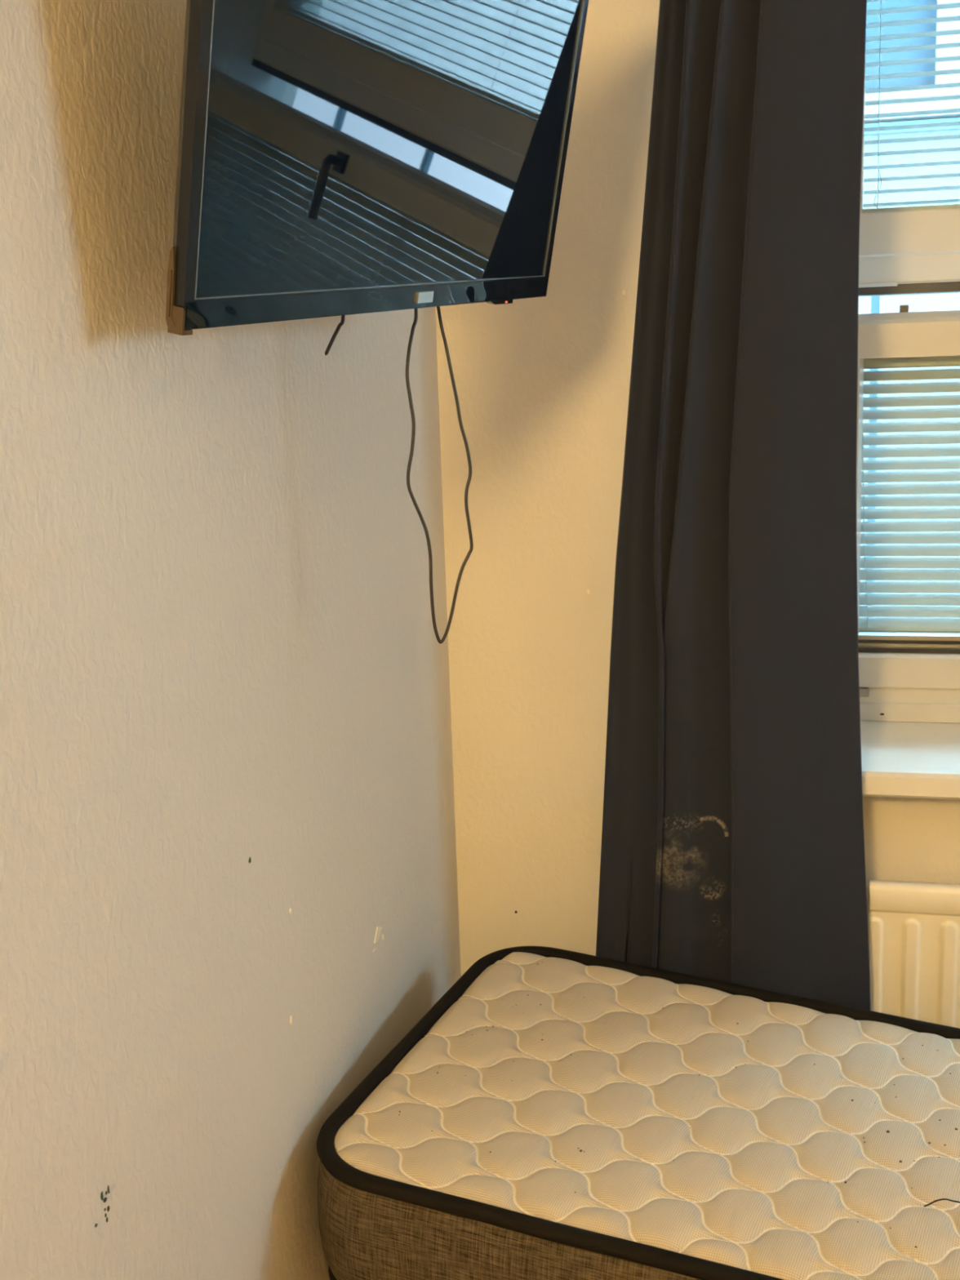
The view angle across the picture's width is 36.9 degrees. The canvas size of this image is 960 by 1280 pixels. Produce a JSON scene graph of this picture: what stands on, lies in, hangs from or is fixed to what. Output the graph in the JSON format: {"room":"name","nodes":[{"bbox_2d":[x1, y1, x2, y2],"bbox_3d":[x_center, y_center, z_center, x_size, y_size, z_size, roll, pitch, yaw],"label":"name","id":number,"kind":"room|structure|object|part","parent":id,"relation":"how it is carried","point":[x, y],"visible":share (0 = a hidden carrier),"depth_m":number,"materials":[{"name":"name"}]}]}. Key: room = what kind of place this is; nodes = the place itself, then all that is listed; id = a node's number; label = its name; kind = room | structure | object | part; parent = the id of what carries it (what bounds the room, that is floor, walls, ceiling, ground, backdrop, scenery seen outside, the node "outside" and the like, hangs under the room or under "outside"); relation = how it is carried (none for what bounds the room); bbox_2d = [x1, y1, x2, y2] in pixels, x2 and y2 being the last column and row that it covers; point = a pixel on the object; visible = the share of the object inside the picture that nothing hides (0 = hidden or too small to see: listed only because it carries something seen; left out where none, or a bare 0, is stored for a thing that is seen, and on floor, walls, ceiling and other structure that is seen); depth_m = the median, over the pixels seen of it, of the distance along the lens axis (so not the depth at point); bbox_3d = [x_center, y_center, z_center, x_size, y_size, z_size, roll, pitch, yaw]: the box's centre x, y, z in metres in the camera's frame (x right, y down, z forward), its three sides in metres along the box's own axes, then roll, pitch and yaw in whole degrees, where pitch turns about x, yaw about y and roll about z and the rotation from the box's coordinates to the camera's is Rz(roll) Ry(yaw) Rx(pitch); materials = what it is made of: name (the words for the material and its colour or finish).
{"room":"bedroom","nodes":[
{"label":"bedroom","id":0,"kind":"room"},
{"bbox_2d":[0,0,461,1279],"bbox_3d":[-0.655,0.262,0.333,0.151,2.600,4.830,1,12,13],"label":"wall","id":1,"kind":"structure","parent":0,"point":[228,888],"depth_m":1.46,"materials":[{"name":"paint"}]},
{"bbox_2d":[165,0,588,335],"bbox_3d":[-0.159,-0.569,1.557,0.321,0.469,0.760,4,13,28],"label":"television","id":2,"kind":"object","parent":1,"relation":"attached to","point":[335,157],"visible":1,"depth_m":1.44,"materials":[{"name":"black plastic"}]},
{"bbox_2d":[324,315,345,355],"bbox_3d":[-0.157,-0.354,1.538,0.024,0.098,0.014,-4,12,-11],"label":"cable","id":3,"kind":"object","parent":2,"relation":"attached to","point":[343,317],"visible":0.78,"depth_m":1.54,"materials":[{"name":"black rubber"}]},
{"bbox_2d":[405,306,473,644],"bbox_3d":[-0.051,-0.226,1.724,0.078,0.469,0.031,-8,13,-28],"label":"power cable","id":4,"kind":"object","parent":2,"relation":"hanging from","point":[415,310],"visible":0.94,"depth_m":1.73,"materials":[{"name":"black rubber"}]},
{"bbox_2d":[435,0,959,976],"bbox_3d":[1.525,-0.221,2.367,3.136,2.600,0.541,1,12,13],"label":"wall","id":5,"kind":"structure","parent":0,"point":[543,384],"depth_m":2.43,"materials":[{"name":"paint"}]},
{"bbox_2d":[856,35,959,799],"bbox_3d":[1.278,-0.589,2.267,1.620,1.622,0.560,1,12,13],"label":"window","id":6,"kind":"structure","parent":5,"relation":"in","point":[909,681],"depth_m":2.51,"materials":[{"name":"paint"}]},
{"bbox_3d":[1.278,-0.510,2.314,1.328,0.076,0.102,1,12,13],"label":"sash rail","id":7,"kind":"part","parent":6,"relation":"part of","materials":[{"name":"white paint"}]},
{"bbox_3d":[1.297,0.051,2.426,1.328,0.061,0.102,1,12,13],"label":"sash rail","id":8,"kind":"part","parent":6,"relation":"part of","materials":[{"name":"white paint"}]},
{"bbox_2d":[858,355,959,631],"bbox_3d":[1.287,-0.241,2.384,1.275,0.480,0.030,1,12,13],"label":"blind","id":9,"kind":"object","parent":6,"relation":"attached to","point":[946,624],"visible":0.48,"depth_m":2.51,"materials":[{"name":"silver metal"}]},
{"bbox_3d":[0.673,-0.247,2.516,0.020,0.461,0.002,1,12,13],"label":"cord","id":10,"kind":"part","parent":9,"relation":"part of","materials":[{"name":"white fabric"}]},
{"bbox_3d":[1.296,-0.011,2.433,1.275,0.009,0.020,1,12,13],"label":"rail","id":11,"kind":"part","parent":9,"relation":"part of","materials":[{"name":"silver metal"}]},
{"bbox_3d":[1.280,-0.470,2.341,1.275,0.014,0.024,1,12,13],"label":"head rail","id":12,"kind":"part","parent":9,"relation":"part of","materials":[{"name":"silver metal"}]},
{"bbox_3d":[1.311,-0.692,2.445,1.328,0.124,0.084,1,12,13],"label":"sash rail","id":13,"kind":"part","parent":6,"relation":"part of","materials":[{"name":"white paint"}]},
{"bbox_3d":[1.301,0.110,2.448,1.400,0.059,0.118,1,12,13],"label":"frame","id":14,"kind":"part","parent":6,"relation":"part of","materials":[{"name":"white paint"}]},
{"bbox_3d":[1.282,0.192,2.329,1.620,0.066,0.370,1,12,13],"label":"sill","id":15,"kind":"part","parent":6,"relation":"part of","materials":[{"name":"paint"}]},
{"bbox_2d":[862,0,959,213],"bbox_3d":[1.299,-1.027,2.390,1.275,0.552,0.027,1,12,13],"label":"blind","id":16,"kind":"object","parent":6,"relation":"attached to","point":[956,5],"visible":0.94,"depth_m":2.54,"materials":[{"name":"silver metal"}]},
{"bbox_3d":[0.709,-0.804,2.566,0.012,0.068,0.001,1,12,13],"label":"cord","id":17,"kind":"part","parent":16,"relation":"part of","materials":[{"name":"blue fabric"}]},
{"bbox_3d":[0.701,-1.032,2.520,0.004,0.539,0.002,1,12,13],"label":"cord","id":18,"kind":"part","parent":16,"relation":"part of","materials":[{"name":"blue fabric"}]},
{"bbox_3d":[1.309,-0.762,2.445,1.275,0.009,0.020,1,12,13],"label":"rail","id":19,"kind":"part","parent":16,"relation":"part of","materials":[{"name":"silver metal"}]},
{"bbox_2d":[866,879,959,1028],"bbox_3d":[1.287,0.755,2.300,1.310,0.733,0.088,1,12,13],"label":"panel radiator","id":20,"kind":"object","parent":5,"relation":"attached to","point":[913,927],"visible":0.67,"depth_m":2.35,"materials":[{"name":"metal"}]},
{"bbox_3d":[0.643,0.678,2.414,0.003,0.559,0.034,1,12,13],"label":"panel","id":21,"kind":"part","parent":20,"relation":"part of","materials":[{"name":"metal"}]},
{"bbox_3d":[1.204,-1.351,1.848,2.090,0.028,0.150,1,12,13],"label":"curtain rod","id":22,"kind":"object","parent":5,"relation":"attached to","visible":0},
{"bbox_2d":[595,0,871,1010],"bbox_3d":[0.382,-0.231,2.217,0.480,2.316,0.048,1,12,13],"label":"curtain","id":23,"kind":"object","parent":22,"relation":"hanging from","point":[732,847],"visible":0.78,"depth_m":2.22,"materials":[{"name":"black fabric"}]},
{"bbox_3d":[0.988,1.606,0.218,3.436,0.100,5.130,1,12,13],"label":"floor","id":24,"kind":"structure","parent":0,"visible":0},
{"bbox_3d":[0.625,1.020,1.799,1.542,0.452,0.936,1,12,13],"label":"bed base","id":25,"kind":"object","parent":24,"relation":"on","visible":0},
{"bbox_2d":[316,946,959,1279],"bbox_3d":[0.634,0.704,1.726,1.698,0.195,0.718,4,13,26],"label":"mattress","id":26,"kind":"object","parent":25,"relation":"on","point":[555,1113],"visible":1,"depth_m":1.77,"materials":[{"name":"white fabric"}]},
{"bbox_3d":[0.634,0.709,1.727,1.698,0.168,0.718,4,13,26],"label":"panel","id":27,"kind":"part","parent":26,"relation":"part of","materials":[{"name":"fabric"}]},
{"bbox_2d":[924,1198,959,1207],"bbox_3d":[0.521,0.629,1.610,0.051,0.008,0.005,-1,11,3],"label":"strand","id":28,"kind":"object","parent":26,"relation":"on","point":[940,1199],"visible":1,"depth_m":1.61,"materials":[{"name":"black fabric"}]},
{"label":"outside","id":29,"kind":"structure","parent":0,"visible":0},
{"bbox_3d":[3.663,-0.528,11.036,26.000,0.150,17.080,1,12,13],"label":"ground","id":30,"kind":"structure","parent":29,"visible":0},
{"bbox_2d":[865,296,879,617],"bbox_3d":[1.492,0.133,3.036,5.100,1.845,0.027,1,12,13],"label":"pole","id":31,"kind":"object","parent":30,"relation":"on","point":[875,300],"visible":0.02,"depth_m":3.06,"materials":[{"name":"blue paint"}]},
{"bbox_2d":[857,0,959,618],"bbox_3d":[2.898,-2.160,7.730,20.000,4.400,3.080,1,12,13],"label":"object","id":32,"kind":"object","parent":30,"relation":"on","point":[942,301],"visible":0.1,"depth_m":6.43,"materials":[{"name":"grey"}]},
{"bbox_3d":[1.465,-3.121,6.405,1.100,1.360,0.020,1,12,13],"label":"pane","id":33,"kind":"part","parent":32,"relation":"part of","materials":[{"name":"glass"}]},
{"bbox_3d":[1.490,-2.348,6.466,1.400,0.070,0.100,1,12,13],"label":"house sill","id":34,"kind":"part","parent":32,"relation":"part of","materials":[{"name":"grey"}]}
]}

